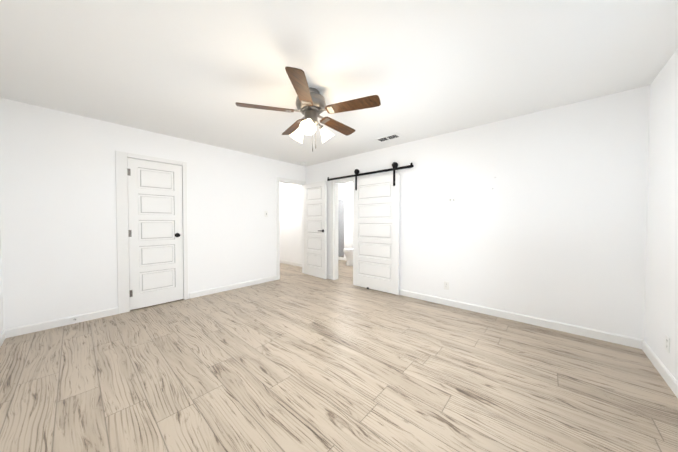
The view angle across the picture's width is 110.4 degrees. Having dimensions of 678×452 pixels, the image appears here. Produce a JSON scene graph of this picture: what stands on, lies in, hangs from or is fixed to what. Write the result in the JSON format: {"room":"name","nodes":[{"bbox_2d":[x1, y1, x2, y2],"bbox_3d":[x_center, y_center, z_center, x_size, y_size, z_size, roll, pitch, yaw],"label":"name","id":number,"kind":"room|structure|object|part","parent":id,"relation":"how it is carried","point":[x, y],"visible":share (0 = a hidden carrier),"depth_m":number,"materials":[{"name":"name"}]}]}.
{"room":"empty bedroom","nodes":[
{"label":"empty bedroom","id":0,"kind":"room"},
{"bbox_2d":[0,222,2,333],"bbox_3d":[-2.595,-0.058,1.567,7.320,2.440,0.120,1,1,42],"label":"wall","id":1,"kind":"structure","parent":0,"point":[1,312],"depth_m":2.36,"materials":[{"name":"white paint"}]},
{"bbox_2d":[0,330,5,346],"bbox_3d":[-1.616,1.133,0.809,4.820,0.088,0.013,1,1,42],"label":"baseboard","id":2,"kind":"structure","parent":1,"relation":"attached to","point":[2,336],"depth_m":2.31,"materials":[{"name":"white paint"}]},
{"bbox_2d":[0,98,305,329],"bbox_3d":[-1.949,-0.106,4.130,0.120,2.440,4.570,1,1,42],"label":"wall","id":3,"kind":"structure","parent":0,"point":[58,214],"depth_m":2.85,"materials":[{"name":"white paint"}]},
{"bbox_2d":[5,307,117,337],"bbox_3d":[-3.133,1.097,2.720,0.013,0.088,0.855,1,1,42],"label":"baseboard","id":4,"kind":"structure","parent":3,"relation":"attached to","point":[30,328],"depth_m":2.66,"materials":[{"name":"white paint"}]},
{"bbox_2d":[115,151,129,313],"bbox_3d":[-2.811,0.086,3.062,0.014,2.095,0.113,1,1,42],"label":"trim","id":5,"kind":"structure","parent":3,"relation":"attached to","point":[122,231],"depth_m":3.06,"materials":[{"name":"white paint"}]},
{"bbox_2d":[127,153,181,164],"bbox_3d":[-2.567,-0.936,3.318,0.014,0.059,0.623,1,1,42],"label":"trim","id":6,"kind":"structure","parent":3,"relation":"attached to","point":[145,157],"depth_m":3.29,"materials":[{"name":"white paint"}]},
{"bbox_2d":[127,158,183,309],"bbox_3d":[-2.563,0.107,3.329,0.104,2.016,0.624,1,1,42],"label":"closet door","id":7,"kind":"structure","parent":3,"relation":"in","point":[155,225],"depth_m":3.32,"materials":[{"name":"white paint"}]},
{"bbox_2d":[182,162,187,299],"bbox_3d":[-2.404,0.093,3.622,0.120,2.060,0.017,1,1,42],"label":"door frame","id":8,"kind":"structure","parent":3,"relation":"attached to","point":[182,215],"depth_m":3.59,"materials":[{"name":"white paint"}]},
{"bbox_2d":[189,276,276,298],"bbox_3d":[-1.792,1.068,4.229,0.013,0.088,1.568,1,1,42],"label":"baseboard","id":9,"kind":"structure","parent":3,"relation":"attached to","point":[223,288],"depth_m":4.09,"materials":[{"name":"white paint"}]},
{"bbox_2d":[276,177,305,279],"bbox_3d":[-1.059,0.046,5.124,0.134,2.097,0.767,1,1,42],"label":"door frame","id":10,"kind":"structure","parent":3,"relation":"attached to","point":[277,202],"depth_m":4.83,"materials":[{"name":"white paint"}]},
{"bbox_3d":[-1.039,-0.937,5.138,0.120,0.018,0.692,1,1,42],"label":"hall top jamb","id":11,"kind":"part","parent":10,"relation":"part of","materials":[{"name":"white wood"}]},
{"bbox_2d":[304,180,326,278],"bbox_3d":[-0.537,0.076,5.085,0.742,2.022,0.143,1,1,42],"label":"hall door","id":12,"kind":"structure","parent":10,"relation":"attached to","point":[315,229],"depth_m":5.05,"materials":[{"name":"white paint"}]},
{"bbox_2d":[279,182,301,263],"bbox_3d":[-1.360,-0.153,6.583,2.260,2.440,0.120,1,1,42],"label":"wall","id":13,"kind":"structure","parent":0,"point":[290,202],"depth_m":6.47,"materials":[{"name":"white paint"}]},
{"bbox_2d":[280,260,301,266],"bbox_3d":[-1.405,1.024,6.556,2.260,0.088,0.013,1,1,42],"label":"baseboard","id":14,"kind":"structure","parent":13,"relation":"attached to","point":[291,263],"depth_m":6.46,"materials":[{"name":"white paint"}]},
{"bbox_2d":[0,260,677,451],"bbox_3d":[-0.517,1.159,3.838,7.440,0.080,6.240,1,1,42],"label":"floor","id":15,"kind":"structure","parent":0,"point":[293,358],"depth_m":1.76,"materials":[{"name":"brown wood"}]},
{"bbox_2d":[343,236,352,265],"bbox_3d":[0.396,0.677,6.543,0.424,0.782,0.700,1,1,42],"label":"toilet","id":16,"kind":"object","parent":15,"relation":"on","point":[348,252],"visible":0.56,"depth_m":6.34,"materials":[{"name":"white ceramic"}]},
{"bbox_2d":[0,0,677,166],"bbox_3d":[-0.517,-1.360,3.790,7.440,0.080,6.240,1,1,42],"label":"ceiling","id":17,"kind":"structure","parent":0,"point":[194,70],"depth_m":1.83,"materials":[{"name":"white paint"}]},
{"bbox_2d":[235,66,380,150],"bbox_3d":[-0.248,-1.002,2.318,1.300,0.580,1.258,1,1,42],"label":"ceiling fan","id":18,"kind":"object","parent":17,"relation":"hanging from","point":[311,106],"visible":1,"depth_m":2.17,"materials":[{"name":"brown wood"}]},
{"bbox_2d":[373,133,403,142],"bbox_3d":[0.732,-1.306,3.511,0.400,0.016,0.200,1,1,42],"label":"ceiling vent","id":19,"kind":"object","parent":17,"relation":"in","point":[389,137],"visible":1,"depth_m":3.48,"materials":[{"name":"white metal"}]},
{"bbox_2d":[338,182,352,257],"bbox_3d":[0.880,-0.155,6.666,3.340,2.440,0.120,1,1,42],"label":"wall","id":20,"kind":"structure","parent":0,"point":[345,192],"depth_m":7.13,"materials":[{"name":"white paint"}]},
{"bbox_2d":[338,199,343,257],"bbox_3d":[0.038,0.083,7.333,0.310,1.820,0.007,1,1,42],"label":"shower curtain","id":21,"kind":"object","parent":20,"relation":"attached to","point":[340,227],"visible":0.65,"depth_m":7.31,"materials":[{"name":"grey"}]},
{"bbox_2d":[306,85,649,339],"bbox_3d":[1.128,-0.100,3.784,4.940,2.440,0.120,1,1,42],"label":"wall","id":22,"kind":"structure","parent":0,"point":[551,225],"depth_m":2.71,"materials":[{"name":"white paint"}]},
{"bbox_2d":[331,180,333,279],"bbox_3d":[-0.131,0.078,4.817,0.060,2.045,0.014,1,1,42],"label":"trim","id":23,"kind":"structure","parent":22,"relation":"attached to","point":[332,230],"depth_m":4.81,"materials":[{"name":"white paint"}]},
{"bbox_2d":[334,178,364,279],"bbox_3d":[0.234,0.113,4.583,0.797,1.985,0.120,1,1,42],"label":"door frame","id":24,"kind":"structure","parent":22,"relation":"attached to","point":[335,231],"depth_m":4.82,"materials":[{"name":"white paint"}]},
{"bbox_3d":[0.240,-0.871,4.558,0.779,0.018,0.120,1,1,42],"label":"barn jamb","id":25,"kind":"part","parent":24,"relation":"part of","materials":[{"name":"white wood"}]},
{"bbox_2d":[333,175,366,181],"bbox_3d":[0.196,-0.909,4.507,0.815,0.060,0.014,1,1,42],"label":"trim","id":26,"kind":"structure","parent":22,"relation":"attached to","point":[351,178],"depth_m":4.49,"materials":[{"name":"white paint"}]},
{"bbox_2d":[327,162,413,294],"bbox_3d":[0.464,0.031,4.236,1.830,2.138,0.090,1,1,42],"label":"barn door","id":27,"kind":"structure","parent":22,"relation":"in","point":[376,201],"depth_m":4.03,"materials":[{"name":"white paint"}]},
{"bbox_3d":[0.467,-0.942,4.220,1.830,0.072,0.082,1,1,42],"label":"barn door rail","id":28,"kind":"part","parent":27,"relation":"part of","materials":[{"name":"black metal"}]},
{"bbox_2d":[444,281,448,289],"bbox_3d":[1.530,0.849,3.358,0.070,0.115,0.008,1,1,42],"label":"outlet","id":29,"kind":"object","parent":22,"relation":"attached to","point":[446,285],"visible":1,"depth_m":3.35,"materials":[{"name":"white plastic"}]},
{"bbox_2d":[448,196,456,203],"bbox_3d":[1.575,-0.360,3.288,0.116,0.115,0.018,1,1,42],"label":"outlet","id":30,"kind":"object","parent":22,"relation":"attached to","point":[452,199],"visible":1,"depth_m":3.29,"materials":[{"name":"white plastic"}]},
{"bbox_2d":[399,289,642,348],"bbox_3d":[1.693,1.087,3.215,3.070,0.088,0.013,1,1,42],"label":"baseboard","id":31,"kind":"structure","parent":22,"relation":"attached to","point":[603,336],"depth_m":2.70,"materials":[{"name":"white paint"}]},
{"bbox_2d":[644,48,677,381],"bbox_3d":[1.558,-0.040,0.640,0.120,2.440,4.250,1,1,42],"label":"wall","id":32,"kind":"structure","parent":0,"point":[661,302],"depth_m":1.87,"materials":[{"name":"white paint"}]},
{"bbox_2d":[642,340,677,397],"bbox_3d":[1.508,1.135,0.706,0.013,0.088,4.010,1,1,42],"label":"baseboard","id":33,"kind":"structure","parent":32,"relation":"attached to","point":[665,373],"depth_m":1.82,"materials":[{"name":"white paint"}]},
{"bbox_2d":[665,335,669,352],"bbox_3d":[2.450,0.879,1.758,0.008,0.115,0.070,1,1,42],"label":"outlet","id":34,"kind":"object","parent":32,"relation":"attached to","point":[667,346],"visible":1,"depth_m":1.75,"materials":[{"name":"white plastic"}]}
]}

